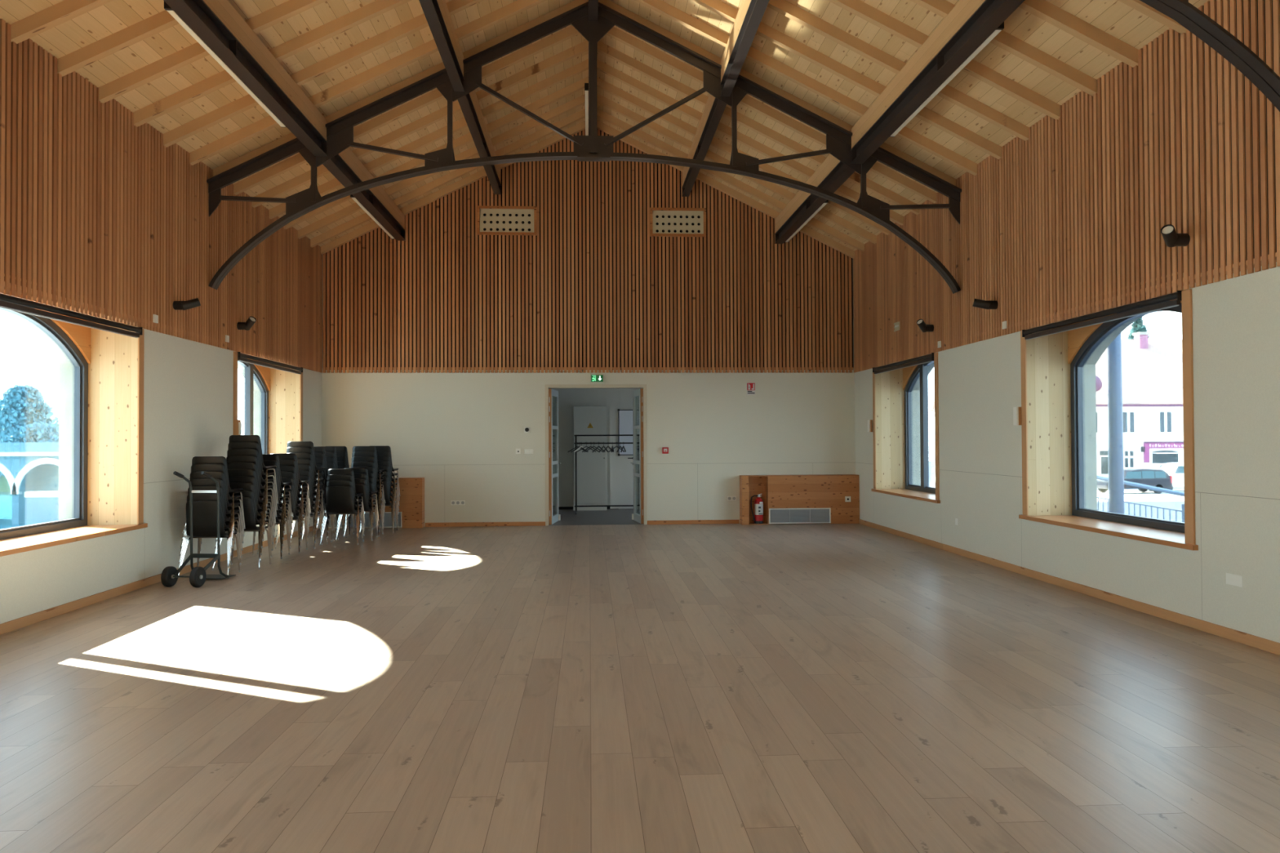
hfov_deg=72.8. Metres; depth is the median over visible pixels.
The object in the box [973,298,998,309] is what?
wall spotlight
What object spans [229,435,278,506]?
chair
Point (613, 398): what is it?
wall
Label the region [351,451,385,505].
chair
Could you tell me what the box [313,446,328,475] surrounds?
chair
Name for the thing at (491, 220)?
air vent
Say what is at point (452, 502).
wall socket
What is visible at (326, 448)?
chair
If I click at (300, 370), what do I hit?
roller blind
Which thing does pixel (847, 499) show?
wall socket
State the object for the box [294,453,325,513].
chair
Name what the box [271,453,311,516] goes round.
chair
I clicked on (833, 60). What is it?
ceiling
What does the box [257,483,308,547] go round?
chair
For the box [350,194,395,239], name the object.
lamp
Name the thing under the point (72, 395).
window
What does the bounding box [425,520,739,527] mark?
baseboard
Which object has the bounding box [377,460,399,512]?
chair
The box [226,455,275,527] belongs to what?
chair
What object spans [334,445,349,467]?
chair
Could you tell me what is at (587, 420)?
door
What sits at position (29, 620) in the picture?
baseboard
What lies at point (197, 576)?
hand truck
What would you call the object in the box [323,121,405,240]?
beam
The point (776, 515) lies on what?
grille
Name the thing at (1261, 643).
baseboard
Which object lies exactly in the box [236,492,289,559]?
chair
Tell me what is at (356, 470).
chair
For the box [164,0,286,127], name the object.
lamp
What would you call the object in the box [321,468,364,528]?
chair
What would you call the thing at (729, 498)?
wall socket
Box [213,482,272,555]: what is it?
chair
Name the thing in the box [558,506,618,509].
baseboard
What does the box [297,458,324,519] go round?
chair
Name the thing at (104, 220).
wall
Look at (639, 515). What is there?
door
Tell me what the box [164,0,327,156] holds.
ceiling beam
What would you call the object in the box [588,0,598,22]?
beam
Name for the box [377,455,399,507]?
chair
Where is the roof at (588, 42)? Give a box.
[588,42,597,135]
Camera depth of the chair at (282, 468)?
11.63 m
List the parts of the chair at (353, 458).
leg frame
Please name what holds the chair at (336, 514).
on the floor
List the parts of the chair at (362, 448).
leg frame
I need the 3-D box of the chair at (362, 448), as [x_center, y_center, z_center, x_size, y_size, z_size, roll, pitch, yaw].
[-4.343,0.736,13.856,0.560,0.852,0.500,0,-1,-3]
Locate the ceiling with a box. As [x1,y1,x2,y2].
[0,0,1209,258]
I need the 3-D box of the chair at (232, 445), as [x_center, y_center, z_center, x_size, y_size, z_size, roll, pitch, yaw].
[-4.717,0.610,10.535,0.560,0.852,0.500,0,-1,-2]
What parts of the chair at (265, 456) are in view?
leg frame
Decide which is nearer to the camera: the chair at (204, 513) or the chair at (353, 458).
the chair at (204, 513)
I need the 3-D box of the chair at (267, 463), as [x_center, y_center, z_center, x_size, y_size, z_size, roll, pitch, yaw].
[-4.838,0.862,11.331,0.560,0.852,0.500,0,-1,-4]
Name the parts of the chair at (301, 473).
leg frame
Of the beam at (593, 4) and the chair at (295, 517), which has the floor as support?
the chair at (295, 517)
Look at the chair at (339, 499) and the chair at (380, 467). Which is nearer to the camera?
the chair at (339, 499)
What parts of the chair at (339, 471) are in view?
leg frame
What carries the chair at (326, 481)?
on the chair at (336, 514)
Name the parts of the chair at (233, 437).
leg frame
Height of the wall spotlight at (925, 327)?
0.178 m
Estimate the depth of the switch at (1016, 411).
9.46 m
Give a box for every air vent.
[476,205,537,235]
[649,207,706,236]
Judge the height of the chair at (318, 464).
0.852 m
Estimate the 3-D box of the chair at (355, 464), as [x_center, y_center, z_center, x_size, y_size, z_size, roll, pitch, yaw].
[-4.338,0.975,13.777,0.560,0.852,0.500,0,-1,-3]
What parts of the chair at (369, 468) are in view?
leg frame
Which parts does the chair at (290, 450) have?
leg frame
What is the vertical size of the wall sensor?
0.090 m
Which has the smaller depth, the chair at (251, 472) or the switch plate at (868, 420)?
the chair at (251, 472)
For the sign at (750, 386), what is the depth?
15.33 m
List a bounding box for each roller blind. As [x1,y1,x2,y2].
[0,293,142,337]
[237,351,302,374]
[872,352,933,374]
[1022,290,1182,340]
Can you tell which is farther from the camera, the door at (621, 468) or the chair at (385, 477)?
the door at (621, 468)
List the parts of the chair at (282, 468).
leg frame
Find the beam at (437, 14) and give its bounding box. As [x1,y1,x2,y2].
[418,0,464,91]
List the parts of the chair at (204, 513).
leg frame, leg frame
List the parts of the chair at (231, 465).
leg frame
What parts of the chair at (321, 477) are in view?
leg frame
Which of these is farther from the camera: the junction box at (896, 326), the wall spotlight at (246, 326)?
the junction box at (896, 326)
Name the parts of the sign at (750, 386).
plate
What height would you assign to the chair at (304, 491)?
0.852 m
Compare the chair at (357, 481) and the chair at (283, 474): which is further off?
the chair at (357, 481)
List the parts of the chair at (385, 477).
leg frame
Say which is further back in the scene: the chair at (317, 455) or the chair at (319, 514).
the chair at (319, 514)
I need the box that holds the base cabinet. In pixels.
[318,477,424,528]
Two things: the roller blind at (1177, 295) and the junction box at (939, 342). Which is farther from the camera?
the junction box at (939, 342)
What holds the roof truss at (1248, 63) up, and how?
attached to the wall at (104, 220)
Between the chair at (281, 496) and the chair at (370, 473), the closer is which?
the chair at (281, 496)
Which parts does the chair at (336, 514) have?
leg frame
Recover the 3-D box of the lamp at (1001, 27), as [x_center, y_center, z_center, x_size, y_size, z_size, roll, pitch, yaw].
[2.965,-3.390,8.640,0.058,0.100,2.644,0,-1,-3]
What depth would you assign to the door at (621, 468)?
18.58 m
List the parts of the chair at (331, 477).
leg frame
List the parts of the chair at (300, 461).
leg frame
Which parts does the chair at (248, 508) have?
leg frame, leg frame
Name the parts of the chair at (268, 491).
leg frame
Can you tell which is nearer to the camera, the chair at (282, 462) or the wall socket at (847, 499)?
the chair at (282, 462)
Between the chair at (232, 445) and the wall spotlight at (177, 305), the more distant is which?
the chair at (232, 445)
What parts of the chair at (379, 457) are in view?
leg frame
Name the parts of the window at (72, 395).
pane, frame, spandrel panel, trim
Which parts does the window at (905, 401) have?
trim, spandrel panel, pane, frame, pane, trim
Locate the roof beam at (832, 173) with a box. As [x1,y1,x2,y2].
[774,129,854,244]
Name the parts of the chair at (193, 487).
leg frame, leg frame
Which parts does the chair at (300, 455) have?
leg frame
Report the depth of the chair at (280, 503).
11.14 m
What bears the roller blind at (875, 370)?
attached to the window at (905, 401)
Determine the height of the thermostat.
0.100 m
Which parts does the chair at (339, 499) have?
leg frame, leg frame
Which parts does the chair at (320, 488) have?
leg frame, leg frame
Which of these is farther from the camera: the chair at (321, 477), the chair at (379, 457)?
the chair at (379, 457)
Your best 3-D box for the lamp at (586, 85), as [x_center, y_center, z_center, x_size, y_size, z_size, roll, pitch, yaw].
[-0.856,-5.012,13.965,0.058,0.100,2.274,0,-1,-3]
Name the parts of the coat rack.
post, rail, rail, rail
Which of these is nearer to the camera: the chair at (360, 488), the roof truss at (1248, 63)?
the roof truss at (1248, 63)
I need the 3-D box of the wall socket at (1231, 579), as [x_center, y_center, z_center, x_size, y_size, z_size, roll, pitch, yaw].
[4.364,1.126,6.370,0.015,0.084,0.164,0,-1,-3]
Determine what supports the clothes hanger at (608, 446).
hanging from the coat rack
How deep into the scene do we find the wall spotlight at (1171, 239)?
6.79 m
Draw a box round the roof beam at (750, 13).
[720,0,768,96]
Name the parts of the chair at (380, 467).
leg frame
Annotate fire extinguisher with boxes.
[750,493,763,524]
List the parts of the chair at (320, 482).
leg frame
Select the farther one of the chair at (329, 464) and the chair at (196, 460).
the chair at (329, 464)
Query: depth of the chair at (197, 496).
9.50 m
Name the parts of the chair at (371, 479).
leg frame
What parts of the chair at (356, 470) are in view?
leg frame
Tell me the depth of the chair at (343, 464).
13.71 m
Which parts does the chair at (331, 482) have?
leg frame, leg frame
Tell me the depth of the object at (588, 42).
13.24 m
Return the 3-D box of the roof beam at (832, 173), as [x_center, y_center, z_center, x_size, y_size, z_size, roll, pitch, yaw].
[2.590,-3.490,13.161,0.150,0.441,4.440,0,-1,-3]
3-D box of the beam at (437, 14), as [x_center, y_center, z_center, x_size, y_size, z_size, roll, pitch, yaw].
[-2.056,-4.362,7.928,0.120,0.438,5.430,0,-1,-3]
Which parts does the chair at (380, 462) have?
leg frame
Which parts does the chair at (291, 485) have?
leg frame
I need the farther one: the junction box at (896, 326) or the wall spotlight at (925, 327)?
the junction box at (896, 326)
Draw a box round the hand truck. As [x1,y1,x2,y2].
[160,471,235,587]
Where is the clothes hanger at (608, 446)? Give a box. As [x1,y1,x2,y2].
[602,445,613,452]
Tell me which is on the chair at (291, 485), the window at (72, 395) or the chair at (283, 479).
the chair at (283, 479)
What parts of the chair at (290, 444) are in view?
leg frame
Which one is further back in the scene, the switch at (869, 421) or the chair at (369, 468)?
the switch at (869, 421)
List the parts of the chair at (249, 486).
leg frame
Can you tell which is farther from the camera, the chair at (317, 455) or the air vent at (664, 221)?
the air vent at (664, 221)
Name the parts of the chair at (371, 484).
leg frame, leg frame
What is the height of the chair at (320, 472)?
0.852 m
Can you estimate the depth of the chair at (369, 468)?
13.56 m
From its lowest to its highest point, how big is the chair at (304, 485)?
0.852 m
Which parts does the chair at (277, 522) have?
leg frame, leg frame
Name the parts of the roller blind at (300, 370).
rail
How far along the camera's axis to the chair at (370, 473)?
13.53 m
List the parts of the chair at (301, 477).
leg frame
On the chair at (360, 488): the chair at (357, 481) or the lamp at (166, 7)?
the chair at (357, 481)
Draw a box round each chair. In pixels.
[177,485,242,564]
[177,493,241,570]
[177,500,240,578]
[178,478,243,556]
[180,471,244,548]
[181,463,244,541]
[182,456,245,533]
[211,496,271,569]
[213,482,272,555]
[214,475,273,548]
[215,468,274,541]
[215,489,271,562]
[226,448,276,519]
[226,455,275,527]
[226,462,275,533]
[227,441,277,513]
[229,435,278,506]
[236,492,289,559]
[253,485,290,552]
[254,479,291,546]
[255,475,292,539]
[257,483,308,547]
[257,489,307,554]
[262,453,293,519]
[262,460,293,526]
[262,467,292,533]
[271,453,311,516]
[274,471,309,535]
[274,487,322,549]
[275,465,310,528]
[275,470,323,531]
[275,475,324,537]
[275,481,323,542]
[277,464,324,524]
[279,459,310,522]
[281,477,308,541]
[286,447,325,507]
[287,441,326,502]
[290,485,333,544]
[291,480,333,538]
[292,475,334,533]
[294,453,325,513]
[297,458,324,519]
[302,471,335,527]
[302,480,344,534]
[302,514,343,540]
[303,462,335,521]
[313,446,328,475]
[314,452,327,480]
[315,457,330,515]
[316,514,353,536]
[319,480,364,539]
[319,485,364,545]
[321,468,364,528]
[321,474,364,533]
[323,446,337,468]
[325,451,337,469]
[325,457,335,469]
[326,462,334,469]
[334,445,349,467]
[334,484,377,541]
[335,473,378,529]
[335,478,377,535]
[336,451,347,467]
[336,456,346,467]
[336,467,378,524]
[337,461,351,515]
[337,466,355,519]
[342,476,383,532]
[342,482,383,537]
[343,471,384,526]
[344,461,385,515]
[344,466,384,521]
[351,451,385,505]
[351,456,385,511]
[352,445,383,500]
[359,480,397,533]
[360,465,399,518]
[360,470,398,523]
[360,475,398,528]
[373,445,399,497]
[376,450,399,502]
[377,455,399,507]
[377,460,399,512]
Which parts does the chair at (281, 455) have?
leg frame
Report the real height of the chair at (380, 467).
0.852 m
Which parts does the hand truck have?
handle, rail, cross plate, handle, toe plate, rail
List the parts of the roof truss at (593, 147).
gusset plate, post, gusset plate, gusset plate, post, gusset plate, splice plate, king post, gusset plate, post, gusset plate, gusset plate, post, gusset plate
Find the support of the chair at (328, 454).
on the chair at (328, 459)
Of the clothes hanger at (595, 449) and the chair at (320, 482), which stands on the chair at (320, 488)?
the chair at (320, 482)
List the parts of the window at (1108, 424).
trim, spandrel panel, frame, pane, trim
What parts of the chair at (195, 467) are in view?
leg frame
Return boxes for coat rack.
[573,434,633,514]
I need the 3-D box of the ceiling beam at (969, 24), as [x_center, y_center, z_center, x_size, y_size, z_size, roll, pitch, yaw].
[2.880,-3.562,8.204,0.150,0.441,5.430,0,-1,-3]
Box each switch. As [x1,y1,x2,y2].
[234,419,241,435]
[524,448,533,453]
[867,419,871,431]
[1013,406,1021,425]
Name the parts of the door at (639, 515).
glass, glass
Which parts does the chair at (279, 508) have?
leg frame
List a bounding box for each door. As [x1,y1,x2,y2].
[545,384,647,525]
[573,405,606,511]
[609,409,633,508]
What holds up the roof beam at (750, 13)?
attached to the roof truss at (593, 147)
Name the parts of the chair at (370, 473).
leg frame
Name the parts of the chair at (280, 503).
leg frame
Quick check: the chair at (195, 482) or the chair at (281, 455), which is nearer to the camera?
the chair at (195, 482)
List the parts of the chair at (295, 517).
leg frame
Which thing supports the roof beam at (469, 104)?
attached to the roof truss at (593, 147)
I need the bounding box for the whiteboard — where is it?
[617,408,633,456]
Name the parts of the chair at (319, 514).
leg frame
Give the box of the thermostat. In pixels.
[524,426,529,432]
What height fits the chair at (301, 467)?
0.852 m
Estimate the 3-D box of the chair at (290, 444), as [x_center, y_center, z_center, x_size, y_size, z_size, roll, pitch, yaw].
[-4.800,0.638,12.463,0.560,0.852,0.500,0,-1,-2]
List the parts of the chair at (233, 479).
leg frame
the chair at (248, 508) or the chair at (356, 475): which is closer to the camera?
the chair at (248, 508)
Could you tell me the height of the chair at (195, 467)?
0.852 m
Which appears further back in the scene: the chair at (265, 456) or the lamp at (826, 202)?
the lamp at (826, 202)
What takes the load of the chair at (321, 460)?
on the chair at (318, 464)
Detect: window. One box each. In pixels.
[0,273,147,556]
[233,351,302,453]
[871,352,940,503]
[1018,271,1198,551]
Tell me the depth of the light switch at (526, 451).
15.08 m
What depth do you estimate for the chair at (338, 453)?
13.76 m
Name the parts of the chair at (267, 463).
leg frame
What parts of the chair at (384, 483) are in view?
leg frame, leg frame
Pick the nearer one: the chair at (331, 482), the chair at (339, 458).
the chair at (331, 482)
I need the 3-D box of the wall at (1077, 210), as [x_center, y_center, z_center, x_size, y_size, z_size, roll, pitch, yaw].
[4.737,0.438,6.051,0.757,7.455,19.340,0,-1,-3]
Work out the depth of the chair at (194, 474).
9.58 m
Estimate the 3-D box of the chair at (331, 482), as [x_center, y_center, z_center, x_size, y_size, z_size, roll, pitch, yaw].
[-4.323,1.199,12.678,0.560,0.852,0.500,0,-1,-3]
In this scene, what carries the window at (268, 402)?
in the wall at (104, 220)
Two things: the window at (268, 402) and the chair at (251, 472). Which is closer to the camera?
the chair at (251, 472)
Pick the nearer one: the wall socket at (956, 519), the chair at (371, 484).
the wall socket at (956, 519)
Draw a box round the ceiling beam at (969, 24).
[850,0,1024,164]
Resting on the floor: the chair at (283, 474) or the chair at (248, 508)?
the chair at (248, 508)
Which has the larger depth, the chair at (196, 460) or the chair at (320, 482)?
the chair at (320, 482)
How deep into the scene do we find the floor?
4.86 m
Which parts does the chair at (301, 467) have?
leg frame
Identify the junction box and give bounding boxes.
[152,314,158,323]
[225,334,229,342]
[893,321,899,331]
[937,341,941,347]
[1002,320,1006,328]
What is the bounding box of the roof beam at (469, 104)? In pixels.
[457,57,501,194]
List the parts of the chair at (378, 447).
leg frame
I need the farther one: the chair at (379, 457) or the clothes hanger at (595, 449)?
the clothes hanger at (595, 449)
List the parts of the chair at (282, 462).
leg frame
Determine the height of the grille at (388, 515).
0.265 m
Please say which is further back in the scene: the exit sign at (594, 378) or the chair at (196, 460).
the exit sign at (594, 378)
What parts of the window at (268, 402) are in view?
trim, pane, frame, spandrel panel, pane, trim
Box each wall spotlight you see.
[173,297,200,310]
[236,315,256,330]
[916,319,933,332]
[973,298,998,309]
[1160,224,1190,247]
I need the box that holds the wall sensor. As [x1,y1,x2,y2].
[515,448,520,453]
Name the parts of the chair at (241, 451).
leg frame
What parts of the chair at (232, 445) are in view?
leg frame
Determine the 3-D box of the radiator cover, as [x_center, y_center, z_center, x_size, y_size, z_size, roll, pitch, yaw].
[2.797,1.279,15.239,2.074,0.852,0.237,0,-1,-3]
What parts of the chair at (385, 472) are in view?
leg frame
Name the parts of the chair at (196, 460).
leg frame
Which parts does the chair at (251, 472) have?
leg frame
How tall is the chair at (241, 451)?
0.852 m
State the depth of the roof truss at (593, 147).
10.71 m
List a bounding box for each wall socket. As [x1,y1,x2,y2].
[450,500,465,505]
[727,496,736,501]
[844,496,850,502]
[955,518,958,524]
[1226,573,1242,587]
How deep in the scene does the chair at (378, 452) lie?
14.15 m
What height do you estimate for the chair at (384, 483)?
0.852 m
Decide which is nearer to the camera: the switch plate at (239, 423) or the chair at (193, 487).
the chair at (193, 487)
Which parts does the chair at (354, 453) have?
leg frame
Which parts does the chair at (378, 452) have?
leg frame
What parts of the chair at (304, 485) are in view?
leg frame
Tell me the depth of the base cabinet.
14.74 m
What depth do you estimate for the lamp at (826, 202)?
13.68 m
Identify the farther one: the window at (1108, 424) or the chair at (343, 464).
the chair at (343, 464)
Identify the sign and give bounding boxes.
[591,374,603,382]
[746,382,755,394]
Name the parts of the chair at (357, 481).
leg frame, leg frame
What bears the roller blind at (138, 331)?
attached to the window at (72, 395)
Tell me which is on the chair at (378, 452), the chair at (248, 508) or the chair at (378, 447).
the chair at (378, 447)
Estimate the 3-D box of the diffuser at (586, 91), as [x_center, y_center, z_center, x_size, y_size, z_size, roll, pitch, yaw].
[-0.857,-4.968,13.973,0.048,0.012,2.226,0,-1,-3]
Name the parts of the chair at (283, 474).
leg frame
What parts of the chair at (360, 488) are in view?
leg frame, leg frame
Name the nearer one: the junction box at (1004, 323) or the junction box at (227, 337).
the junction box at (1004, 323)
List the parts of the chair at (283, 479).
leg frame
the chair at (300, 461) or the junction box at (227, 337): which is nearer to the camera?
the junction box at (227, 337)
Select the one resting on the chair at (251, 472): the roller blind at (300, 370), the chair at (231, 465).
the chair at (231, 465)
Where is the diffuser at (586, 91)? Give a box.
[585,90,588,135]
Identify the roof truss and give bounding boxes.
[206,1,961,293]
[1140,0,1279,111]
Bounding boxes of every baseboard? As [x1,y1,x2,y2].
[0,524,319,635]
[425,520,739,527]
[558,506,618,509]
[858,519,1279,655]
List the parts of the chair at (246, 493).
leg frame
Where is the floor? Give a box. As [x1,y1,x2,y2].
[0,509,1279,852]
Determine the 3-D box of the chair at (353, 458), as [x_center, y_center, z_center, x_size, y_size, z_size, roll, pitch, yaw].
[-4.340,0.895,13.804,0.560,0.852,0.500,0,-1,-3]
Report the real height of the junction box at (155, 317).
0.085 m
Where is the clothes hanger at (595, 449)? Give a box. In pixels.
[591,444,604,452]
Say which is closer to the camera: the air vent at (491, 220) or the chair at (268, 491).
the chair at (268, 491)
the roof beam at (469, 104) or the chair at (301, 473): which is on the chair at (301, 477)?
the chair at (301, 473)
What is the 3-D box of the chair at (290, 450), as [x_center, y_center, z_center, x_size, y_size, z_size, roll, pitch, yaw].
[-4.798,0.718,12.437,0.560,0.852,0.500,0,-1,-2]
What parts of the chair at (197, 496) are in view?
leg frame, leg frame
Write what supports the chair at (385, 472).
on the chair at (385, 477)
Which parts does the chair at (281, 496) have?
leg frame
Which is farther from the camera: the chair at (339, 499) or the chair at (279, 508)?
the chair at (339, 499)
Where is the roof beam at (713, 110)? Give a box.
[682,62,726,196]
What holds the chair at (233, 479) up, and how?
on the chair at (249, 486)
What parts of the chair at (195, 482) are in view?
leg frame, leg frame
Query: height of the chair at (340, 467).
0.852 m
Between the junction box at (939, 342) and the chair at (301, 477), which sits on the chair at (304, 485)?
the chair at (301, 477)
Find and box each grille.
[318,511,401,528]
[768,507,831,524]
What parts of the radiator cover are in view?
panel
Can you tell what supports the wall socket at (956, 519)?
attached to the wall at (1077, 210)
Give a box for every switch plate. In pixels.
[238,422,241,434]
[867,419,870,431]
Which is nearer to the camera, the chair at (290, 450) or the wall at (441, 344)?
the chair at (290, 450)
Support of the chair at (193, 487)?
on the chair at (197, 496)
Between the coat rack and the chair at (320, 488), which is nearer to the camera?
the chair at (320, 488)
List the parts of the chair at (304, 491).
leg frame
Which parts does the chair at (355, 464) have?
leg frame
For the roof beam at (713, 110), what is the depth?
12.67 m
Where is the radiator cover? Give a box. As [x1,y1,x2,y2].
[739,474,859,524]
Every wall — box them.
[0,18,322,623]
[321,128,855,526]
[551,388,639,509]
[853,0,1279,643]
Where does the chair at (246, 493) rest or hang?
on the chair at (248, 508)
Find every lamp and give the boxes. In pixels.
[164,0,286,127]
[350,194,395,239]
[584,83,588,135]
[785,200,828,242]
[889,21,1004,137]
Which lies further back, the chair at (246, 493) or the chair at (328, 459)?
the chair at (328, 459)
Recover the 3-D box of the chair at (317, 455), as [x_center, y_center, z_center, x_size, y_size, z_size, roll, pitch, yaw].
[-4.821,0.805,12.930,0.560,0.852,0.500,0,-1,-4]
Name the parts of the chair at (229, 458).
leg frame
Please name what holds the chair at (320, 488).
on the floor
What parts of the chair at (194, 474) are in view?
leg frame, leg frame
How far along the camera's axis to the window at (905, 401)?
14.22 m
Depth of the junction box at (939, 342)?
11.64 m
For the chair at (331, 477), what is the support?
on the chair at (331, 482)
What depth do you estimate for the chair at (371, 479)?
13.50 m
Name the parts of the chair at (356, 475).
leg frame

